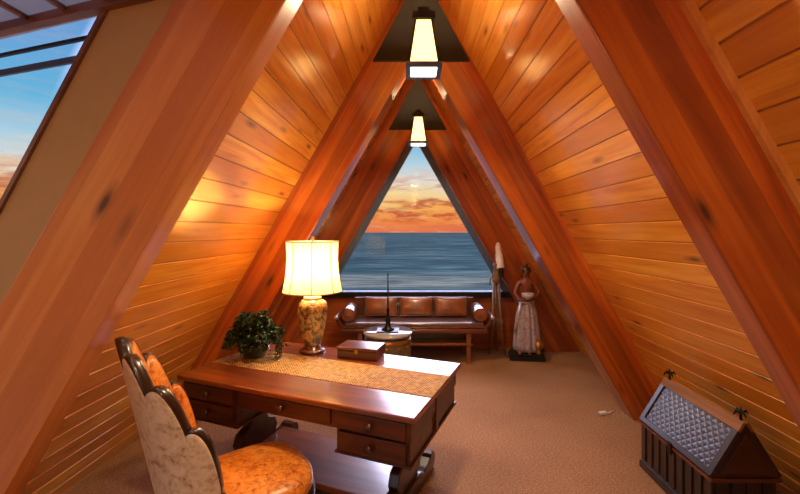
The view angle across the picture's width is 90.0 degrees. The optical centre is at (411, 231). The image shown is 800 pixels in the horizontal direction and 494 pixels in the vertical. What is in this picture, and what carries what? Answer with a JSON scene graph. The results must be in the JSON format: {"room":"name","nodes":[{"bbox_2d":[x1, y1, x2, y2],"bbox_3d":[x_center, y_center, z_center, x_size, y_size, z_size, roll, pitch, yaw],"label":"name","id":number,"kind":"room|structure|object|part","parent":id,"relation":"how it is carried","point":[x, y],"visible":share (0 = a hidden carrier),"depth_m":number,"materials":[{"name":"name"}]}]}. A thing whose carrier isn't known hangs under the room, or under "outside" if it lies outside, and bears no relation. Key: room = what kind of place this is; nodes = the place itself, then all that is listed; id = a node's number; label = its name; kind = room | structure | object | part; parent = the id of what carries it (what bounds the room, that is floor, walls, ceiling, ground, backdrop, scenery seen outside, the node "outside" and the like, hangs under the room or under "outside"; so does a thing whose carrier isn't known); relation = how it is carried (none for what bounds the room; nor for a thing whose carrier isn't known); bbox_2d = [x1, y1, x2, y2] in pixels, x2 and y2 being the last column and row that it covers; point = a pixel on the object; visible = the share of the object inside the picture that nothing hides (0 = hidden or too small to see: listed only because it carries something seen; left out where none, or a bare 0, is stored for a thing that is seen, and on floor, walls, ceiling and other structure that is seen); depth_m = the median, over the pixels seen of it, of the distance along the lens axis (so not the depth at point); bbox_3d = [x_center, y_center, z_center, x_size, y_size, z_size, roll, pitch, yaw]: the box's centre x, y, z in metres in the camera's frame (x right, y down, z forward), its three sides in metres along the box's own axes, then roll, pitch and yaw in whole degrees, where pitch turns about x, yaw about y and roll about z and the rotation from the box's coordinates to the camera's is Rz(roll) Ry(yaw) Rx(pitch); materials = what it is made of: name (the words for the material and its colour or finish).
{"room":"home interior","nodes":[
{"label":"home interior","id":0,"kind":"room"},
{"bbox_2d":[0,0,106,39],"bbox_3d":[-2.460,-0.876,-0.220,3.480,0.027,5.560,0,0,0],"label":"ceiling","id":1,"kind":"structure","parent":0,"point":[9,9],"depth_m":1.57,"materials":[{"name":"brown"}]},
{"bbox_2d":[0,0,173,304],"bbox_3d":[-2.366,0.370,1.961,3.644,2.660,0.100,0,0,17],"label":"wall","id":2,"kind":"structure","parent":0,"point":[125,34],"depth_m":1.58,"materials":[{"name":"beige paint"}]},
{"bbox_2d":[0,9,108,213],"bbox_3d":[-2.624,-0.072,2.041,3.104,1.545,0.122,0,0,17],"label":"window","id":3,"kind":"structure","parent":2,"relation":"in","point":[76,60],"depth_m":1.63,"materials":[{"name":"black metal"}]},
{"bbox_2d":[0,0,154,36],"bbox_3d":[-2.428,-0.863,1.919,3.550,0.035,0.042,0,0,17],"label":"trim","id":4,"kind":"structure","parent":2,"relation":"attached to","point":[91,8],"depth_m":1.58,"materials":[{"name":"brown wood"}]},
{"bbox_2d":[22,0,407,493],"bbox_3d":[-1.116,-0.349,3.740,2.360,4.099,4.240,0,0,0],"label":"wall","id":5,"kind":"structure","parent":0,"point":[325,46],"depth_m":2.65,"materials":[{"name":"brown wood"}]},
{"bbox_2d":[182,0,405,420],"bbox_3d":[-1.098,-0.338,3.725,2.323,4.077,0.250,0,0,0],"label":"roof beam","id":6,"kind":"structure","parent":5,"relation":"attached to","point":[376,86],"depth_m":3.60,"materials":[{"name":"brown wood"}]},
{"bbox_2d":[272,79,414,342],"bbox_3d":[-1.098,-0.338,5.750,2.323,4.077,0.140,0,0,0],"label":"roof beam","id":7,"kind":"structure","parent":5,"relation":"attached to","point":[386,149],"depth_m":5.68,"materials":[{"name":"brown wood"}]},
{"bbox_2d":[376,328,398,332],"bbox_3d":[-0.280,1.142,4.660,0.260,0.012,0.200,0,0,0],"label":"tray","id":8,"kind":"object","parent":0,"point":[379,330],"depth_m":4.60,"materials":[{"name":"metal"}]},
{"bbox_2d":[295,298,516,347],"bbox_3d":[0.064,-0.357,5.930,4.690,4.114,0.140,0,0,0],"label":"wall","id":9,"kind":"structure","parent":0,"point":[333,337],"depth_m":5.86,"materials":[{"name":"brown wood"}]},
{"bbox_2d":[321,292,512,297],"bbox_3d":[0.064,0.906,5.793,2.840,0.077,0.065,0,0,0],"label":"trim","id":10,"kind":"structure","parent":9,"relation":"attached to","point":[341,294],"depth_m":5.76,"materials":[{"name":"black wood"}]},
{"bbox_2d":[339,143,508,291],"bbox_3d":[0.064,-0.293,5.870,2.766,2.427,0.080,0,0,0],"label":"window","id":11,"kind":"structure","parent":9,"relation":"in","point":[408,149],"depth_m":5.83,"materials":[{"name":"metal"}]},
{"bbox_2d":[389,79,446,146],"bbox_3d":[0.064,-1.624,4.306,0.668,1.472,0.648,0,0,0],"label":"pendant lantern","id":12,"kind":"object","parent":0,"point":[417,113],"visible":0.94,"depth_m":4.60,"materials":[{"name":"black metal"}]},
{"bbox_3d":[0.064,-1.040,4.080,0.156,0.244,0.156,0,0,0],"label":"glass","id":13,"kind":"part","parent":12,"relation":"part of","materials":[{"name":"white"}]},
{"bbox_3d":[0.064,-0.900,4.080,0.196,0.024,0.196,0,0,0],"label":"frame","id":14,"kind":"part","parent":12,"relation":"part of","materials":[{"name":"metal"}]},
{"bbox_2d":[64,348,778,493],"bbox_3d":[-0.880,1.760,1.490,6.639,0.120,8.980,0,0,0],"label":"floor","id":15,"kind":"structure","parent":0,"point":[512,427],"depth_m":3.29,"materials":[{"name":"carpet"}]},
{"bbox_2d":[114,336,314,493],"bbox_3d":[-0.950,1.081,2.019,0.904,1.238,0.741,0,0,-38],"label":"desk chair","id":16,"kind":"object","parent":15,"relation":"on","point":[181,457],"visible":1,"depth_m":1.68,"materials":[{"name":"beige fabric"}]},
{"bbox_3d":[-1.151,0.799,1.866,0.382,0.675,0.713,0,0,-38],"label":"scalloped trim","id":17,"kind":"part","parent":16,"relation":"part of","materials":[{"name":"brown wood"}]},
{"bbox_3d":[-0.862,1.285,2.091,0.640,0.130,0.577,0,0,-38],"label":"seat","id":18,"kind":"part","parent":16,"relation":"part of","materials":[{"name":"orange fabric"}]},
{"bbox_3d":[-0.862,1.389,2.092,0.659,0.082,0.594,0,0,-38],"label":"seat rail","id":19,"kind":"part","parent":16,"relation":"part of","materials":[{"name":"brown wood"}]},
{"bbox_2d":[177,342,460,493],"bbox_3d":[-0.601,1.320,2.739,1.680,0.760,0.938,0,0,22],"label":"writing desk","id":20,"kind":"object","parent":15,"relation":"on","point":[383,438],"visible":0.84,"depth_m":2.47,"materials":[{"name":"brown wood"}]},
{"bbox_3d":[-1.307,1.030,2.534,0.046,0.046,0.036,0,0,22],"label":"knob","id":21,"kind":"part","parent":20,"relation":"part of","materials":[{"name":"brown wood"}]},
{"bbox_3d":[-1.307,1.145,2.534,0.046,0.046,0.036,0,0,22],"label":"knob","id":22,"kind":"part","parent":20,"relation":"part of","materials":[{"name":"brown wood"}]},
{"bbox_3d":[-1.295,1.030,2.564,0.404,0.096,0.034,0,0,22],"label":"drawer","id":23,"kind":"part","parent":20,"relation":"part of","materials":[{"name":"brown wood"}]},
{"bbox_3d":[-1.295,1.145,2.564,0.404,0.106,0.034,0,0,22],"label":"drawer","id":24,"kind":"part","parent":20,"relation":"part of","materials":[{"name":"brown wood"}]},
{"bbox_3d":[-1.138,1.096,2.963,0.467,0.252,0.867,0,0,22],"label":"moulding","id":25,"kind":"part","parent":20,"relation":"part of","materials":[{"name":"brown wood"}]},
{"bbox_3d":[-1.156,1.411,2.969,0.070,0.378,0.491,0,0,22],"label":"leg","id":26,"kind":"part","parent":20,"relation":"part of","materials":[{"name":"brown wood"}]},
{"bbox_3d":[-0.767,1.025,2.320,0.046,0.046,0.036,0,0,22],"label":"knob","id":27,"kind":"part","parent":20,"relation":"part of","materials":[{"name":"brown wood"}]},
{"bbox_3d":[-0.755,1.025,2.351,0.660,0.086,0.034,0,0,22],"label":"drawer","id":28,"kind":"part","parent":20,"relation":"part of","materials":[{"name":"brown wood"}]},
{"bbox_2d":[282,236,341,354],"bbox_3d":[-0.780,0.484,3.140,0.459,0.908,0.459,0,0,-11],"label":"table lamp","id":29,"kind":"object","parent":20,"relation":"on","point":[312,266],"visible":1,"depth_m":3.01,"materials":[{"name":"white fabric"}]},
{"bbox_3d":[-0.780,0.270,3.140,0.450,0.387,0.450,0,0,-11],"label":"lamp shade","id":30,"kind":"part","parent":29,"relation":"part of","materials":[{"name":"white fabric"}]},
{"bbox_2d":[297,298,327,346],"bbox_3d":[-0.780,0.708,3.140,0.234,0.365,0.234,0,0,-11],"label":"lamp base","id":31,"kind":"object","parent":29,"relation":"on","point":[312,312],"depth_m":3.06,"materials":[{"name":"multicoloured ceramic"}]},
{"bbox_2d":[260,426,391,493],"bbox_3d":[-0.598,1.567,2.748,1.120,0.035,0.520,0,0,22],"label":"shelf","id":32,"kind":"object","parent":20,"relation":"attached to","point":[335,473],"depth_m":2.64,"materials":[{"name":"brown wood"}]},
{"bbox_2d":[213,351,449,397],"bbox_3d":[-0.599,0.938,2.745,1.676,0.004,0.365,0,0,22],"label":"table runner","id":33,"kind":"object","parent":20,"relation":"on","point":[418,383],"visible":0.94,"depth_m":2.69,"materials":[{"name":"beige fabric"}]},
{"bbox_2d":[236,339,269,358],"bbox_3d":[-1.188,0.872,3.000,0.236,0.128,0.236,0,0,0],"label":"bowl","id":34,"kind":"object","parent":33,"relation":"on","point":[248,354],"depth_m":2.91,"materials":[{"name":"clear glass"}]},
{"bbox_2d":[221,309,289,358],"bbox_3d":[-1.167,0.758,2.994,0.435,0.356,0.458,0,0,-43],"label":"ivy","id":35,"kind":"object","parent":33,"relation":"on","point":[254,337],"visible":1,"depth_m":2.92,"materials":[{"name":"green plant"}]},
{"bbox_2d":[336,340,384,360],"bbox_3d":[-0.385,0.895,3.034,0.320,0.082,0.203,0,0,15],"label":"wooden box","id":36,"kind":"object","parent":20,"relation":"on","point":[352,349],"visible":1,"depth_m":2.96,"materials":[{"name":"red wood"}]},
{"bbox_3d":[-0.385,0.867,3.035,0.320,0.025,0.200,0,0,15],"label":"lid","id":37,"kind":"part","parent":36,"relation":"part of","materials":[{"name":"red wood"}]},
{"bbox_3d":[-0.228,1.030,2.106,0.046,0.046,0.036,0,0,22],"label":"knob","id":38,"kind":"part","parent":20,"relation":"part of","materials":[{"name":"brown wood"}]},
{"bbox_3d":[-0.228,1.145,2.106,0.046,0.046,0.036,0,0,22],"label":"knob","id":39,"kind":"part","parent":20,"relation":"part of","materials":[{"name":"brown wood"}]},
{"bbox_3d":[-0.216,1.030,2.137,0.404,0.096,0.034,0,0,22],"label":"drawer","id":40,"kind":"part","parent":20,"relation":"part of","materials":[{"name":"brown wood"}]},
{"bbox_3d":[-0.216,1.145,2.137,0.404,0.106,0.034,0,0,22],"label":"drawer","id":41,"kind":"part","parent":20,"relation":"part of","materials":[{"name":"brown wood"}]},
{"bbox_3d":[-0.055,1.096,2.534,0.463,0.252,0.867,0,0,22],"label":"moulding","id":42,"kind":"part","parent":20,"relation":"part of","materials":[{"name":"brown wood"}]},
{"bbox_3d":[-0.040,1.411,2.527,0.070,0.378,0.491,0,0,22],"label":"leg","id":43,"kind":"part","parent":20,"relation":"part of","materials":[{"name":"brown wood"}]},
{"bbox_2d":[363,325,412,356],"bbox_3d":[-0.280,1.425,4.660,0.576,0.550,0.576,0,0,0],"label":"table","id":44,"kind":"object","parent":15,"relation":"on","point":[398,344],"visible":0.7,"depth_m":4.47,"materials":[{"name":"stone"}]},
{"bbox_2d":[376,274,398,332],"bbox_3d":[-0.280,0.815,4.660,0.260,0.666,0.200,0,0,0],"label":"spike","id":45,"kind":"object","parent":44,"relation":"on","point":[387,328],"visible":1,"depth_m":4.64,"materials":[{"name":"metal"}]},
{"bbox_3d":[-0.280,0.765,4.660,0.022,0.566,0.021,0,0,0],"label":"rod","id":46,"kind":"part","parent":45,"relation":"part of","materials":[{"name":"metal"}]},
{"bbox_2d":[334,297,494,363],"bbox_3d":[0.030,1.308,5.371,2.052,0.785,0.558,0,0,0],"label":"bench","id":47,"kind":"object","parent":15,"relation":"on","point":[420,336],"visible":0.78,"depth_m":5.20,"materials":[{"name":"brown wood"},{"name":"red brown wood"}]},
{"bbox_3d":[-0.920,1.163,5.380,0.137,0.190,0.500,0,0,0],"label":"arm","id":48,"kind":"part","parent":47,"relation":"part of","materials":[{"name":"red wood"}]},
{"bbox_3d":[-0.670,1.500,5.165,0.064,0.400,0.056,0,0,0],"label":"leg","id":49,"kind":"part","parent":47,"relation":"part of","materials":[{"name":"brown wood"}]},
{"bbox_3d":[0.030,1.080,5.629,1.660,0.330,0.042,0,0,0],"label":"backrest","id":50,"kind":"part","parent":47,"relation":"part of","materials":[{"name":"brown leather"}]},
{"bbox_2d":[345,316,483,327],"bbox_3d":[0.030,1.204,5.368,1.800,0.075,0.480,0,0,0],"label":"mattress","id":51,"kind":"object","parent":47,"relation":"on","point":[358,321],"visible":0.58,"depth_m":5.16,"materials":[{"name":"red leather"}]},
{"bbox_2d":[341,303,357,321],"bbox_3d":[-0.830,1.070,5.370,0.174,0.174,0.472,0,0,-2],"label":"bolster","id":52,"kind":"object","parent":51,"relation":"on","point":[348,314],"visible":1,"depth_m":5.16,"materials":[{"name":"red leather"}]},
{"bbox_2d":[364,297,396,315],"bbox_3d":[-0.430,1.028,5.531,0.455,0.261,0.119,0,0,0],"label":"throw pillow","id":53,"kind":"object","parent":51,"relation":"on","point":[374,306],"visible":0.94,"depth_m":5.50,"materials":[{"name":"brown leather"}]},
{"bbox_2d":[399,297,432,315],"bbox_3d":[0.055,1.028,5.531,0.455,0.261,0.119,0,0,0],"label":"throw pillow","id":54,"kind":"object","parent":51,"relation":"on","point":[409,306],"visible":1,"depth_m":5.50,"materials":[{"name":"brown leather"}]},
{"bbox_2d":[434,297,466,315],"bbox_3d":[0.535,1.028,5.531,0.455,0.261,0.119,0,0,0],"label":"throw pillow","id":55,"kind":"object","parent":51,"relation":"on","point":[444,306],"visible":1,"depth_m":5.50,"materials":[{"name":"brown leather"}]},
{"bbox_2d":[470,302,486,321],"bbox_3d":[0.890,1.070,5.370,0.174,0.174,0.472,0,0,2],"label":"bolster","id":56,"kind":"object","parent":51,"relation":"on","point":[479,313],"visible":1,"depth_m":5.16,"materials":[{"name":"red leather"}]},
{"bbox_3d":[0.030,1.272,5.374,1.880,0.055,0.512,0,0,0],"label":"seat frame","id":57,"kind":"part","parent":47,"relation":"part of","materials":[{"name":"red wood"}]},
{"bbox_2d":[357,339,472,345],"bbox_3d":[0.030,1.452,5.380,1.520,0.027,0.470,0,0,0],"label":"shelf","id":58,"kind":"object","parent":47,"relation":"attached to","point":[415,342],"depth_m":5.20,"materials":[{"name":"brown wood"}]},
{"bbox_3d":[0.730,1.500,5.595,0.064,0.400,0.056,0,0,0],"label":"leg","id":59,"kind":"part","parent":47,"relation":"part of","materials":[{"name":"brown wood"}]},
{"bbox_3d":[0.730,1.500,5.165,0.064,0.400,0.056,0,0,0],"label":"leg","id":60,"kind":"part","parent":47,"relation":"part of","materials":[{"name":"brown wood"}]},
{"bbox_3d":[0.981,1.163,5.380,0.137,0.190,0.500,0,0,0],"label":"arm","id":61,"kind":"part","parent":47,"relation":"part of","materials":[{"name":"red wood"}]},
{"bbox_2d":[488,242,505,355],"bbox_3d":[1.209,0.858,5.637,0.236,1.663,0.305,0,0,16],"label":"telescope","id":62,"kind":"object","parent":15,"relation":"on","point":[499,267],"visible":0.91,"depth_m":5.56,"materials":[{"name":"brown wood"}]},
{"bbox_3d":[1.111,1.184,5.560,0.124,1.011,0.065,0,0,-21],"label":"leg","id":63,"kind":"part","parent":62,"relation":"part of","materials":[{"name":"brown wood"}]},
{"bbox_3d":[1.191,1.184,5.657,0.050,1.009,0.086,0,0,0],"label":"leg","id":64,"kind":"part","parent":62,"relation":"part of","materials":[{"name":"brown wood"}]},
{"bbox_3d":[1.232,1.184,5.526,0.064,1.012,0.151,0,0,-19],"label":"leg","id":65,"kind":"part","parent":62,"relation":"part of","materials":[{"name":"brown wood"}]},
{"bbox_2d":[508,263,545,361],"bbox_3d":[1.532,1.059,5.325,0.456,1.282,0.404,0,0,8],"label":"statue","id":66,"kind":"object","parent":15,"relation":"on","point":[527,345],"visible":1,"depth_m":5.29,"materials":[{"name":"beige ceramic"}]},
{"bbox_3d":[1.505,1.119,5.378,0.285,0.408,0.192,0,0,8],"label":"sash","id":67,"kind":"part","parent":66,"relation":"part of","materials":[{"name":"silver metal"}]},
{"bbox_2d":[522,292,534,299],"bbox_3d":[1.510,0.838,5.207,0.165,0.082,0.165,0,0,8],"label":"bowl","id":68,"kind":"object","parent":66,"relation":"on","point":[526,295],"depth_m":5.17,"materials":[{"name":"white ceramic"}]},
{"bbox_2d":[597,410,614,415],"bbox_3d":[1.821,1.685,3.736,0.218,0.029,0.042,0,0,-20],"label":"plug","id":69,"kind":"object","parent":15,"relation":"on","point":[600,413],"visible":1,"depth_m":3.71,"materials":[{"name":"white plastic"}]},
{"bbox_2d":[639,368,782,493],"bbox_3d":[1.842,1.337,2.555,0.406,0.725,0.709,0,0,0],"label":"chest","id":70,"kind":"object","parent":15,"relation":"on","point":[691,444],"visible":1,"depth_m":2.40,"materials":[{"name":"dark wood"},{"name":"silver grey metal"},{"name":"red brown wood"}]},
{"bbox_3d":[1.741,1.218,2.555,0.142,0.219,0.600,0,0,0],"label":"lattice panel","id":71,"kind":"part","parent":70,"relation":"part of","materials":[{"name":"grey metal"}]},
{"bbox_3d":[1.736,1.218,2.555,0.183,0.279,0.690,0,0,0],"label":"lid frame","id":72,"kind":"part","parent":70,"relation":"part of","materials":[{"name":"brown wood"}]},
{"bbox_3d":[1.845,1.211,2.555,0.377,0.298,0.690,0,0,0],"label":"lid","id":73,"kind":"part","parent":70,"relation":"part of","materials":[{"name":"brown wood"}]},
{"bbox_3d":[1.845,1.226,2.211,0.280,0.212,0.018,0,0,0],"label":"gable panel","id":74,"kind":"part","parent":70,"relation":"part of","materials":[{"name":"brown wood"}]},
{"bbox_3d":[1.954,1.218,2.555,0.183,0.279,0.690,0,0,0],"label":"lid frame","id":75,"kind":"part","parent":70,"relation":"part of","materials":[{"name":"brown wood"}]},
{"bbox_2d":[373,0,469,78],"bbox_3d":[0.064,-1.624,2.456,0.668,1.472,0.648,0,0,0],"label":"pendant lantern","id":76,"kind":"object","parent":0,"point":[421,35],"visible":1,"depth_m":2.75,"materials":[{"name":"black metal"}]},
{"bbox_3d":[0.064,-1.040,2.230,0.156,0.244,0.156,0,0,0],"label":"glass","id":77,"kind":"part","parent":76,"relation":"part of","materials":[{"name":"white glass"}]},
{"bbox_3d":[0.064,-0.900,2.230,0.196,0.024,0.196,0,0,0],"label":"frame","id":78,"kind":"part","parent":76,"relation":"part of","materials":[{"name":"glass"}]},
{"bbox_2d":[425,0,799,493],"bbox_3d":[1.244,-0.349,1.430,2.360,4.099,8.860,0,0,0],"label":"wall","id":79,"kind":"structure","parent":0,"point":[527,54],"depth_m":2.47,"materials":[{"name":"brown wood"}]},
{"bbox_2d":[420,79,579,351],"bbox_3d":[1.226,-0.338,5.750,2.323,4.077,0.140,0,0,0],"label":"roof beam","id":80,"kind":"structure","parent":79,"relation":"attached to","point":[446,149],"depth_m":5.68,"materials":[{"name":"brown wood"}]},
{"bbox_2d":[432,7,657,420],"bbox_3d":[1.226,-0.338,3.725,2.323,4.077,0.250,0,0,0],"label":"roof beam","id":81,"kind":"structure","parent":79,"relation":"attached to","point":[461,86],"depth_m":3.60,"materials":[{"name":"brown wood"}]},
{"bbox_2d":[555,0,799,428],"bbox_3d":[1.226,-0.338,1.448,2.323,4.077,0.105,0,0,0],"label":"roof beam","id":82,"kind":"structure","parent":79,"relation":"attached to","point":[649,58],"depth_m":1.40,"materials":[{"name":"brown wood"}]},
{"bbox_2d":[677,0,799,214],"bbox_3d":[1.236,-0.322,1.383,2.305,4.044,0.023,0,0,0],"label":"trim","id":83,"kind":"structure","parent":79,"relation":"attached to","point":[692,12],"depth_m":1.37,"materials":[{"name":"brown wood"}]},
{"bbox_3d":[-0.369,-1.659,-0.750,0.040,1.679,4.500,30,0,0],"label":"wall","id":84,"kind":"structure","parent":0,"visible":0},
{"bbox_2d":[0,0,302,493],"bbox_3d":[-1.098,-0.338,1.448,2.323,4.077,0.105,0,0,0],"label":"roof beam","id":85,"kind":"structure","parent":84,"relation":"attached to","point":[201,65],"depth_m":1.40,"materials":[{"name":"brown wood"}]},
{"label":"outside","id":86,"kind":"structure","parent":0,"visible":0},
{"bbox_2d":[340,233,500,290],"bbox_3d":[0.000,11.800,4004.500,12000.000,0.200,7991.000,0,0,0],"label":"sea","id":87,"kind":"structure","parent":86,"point":[412,261],"depth_m":148.59,"materials":[{"name":"liquid"}]}
]}

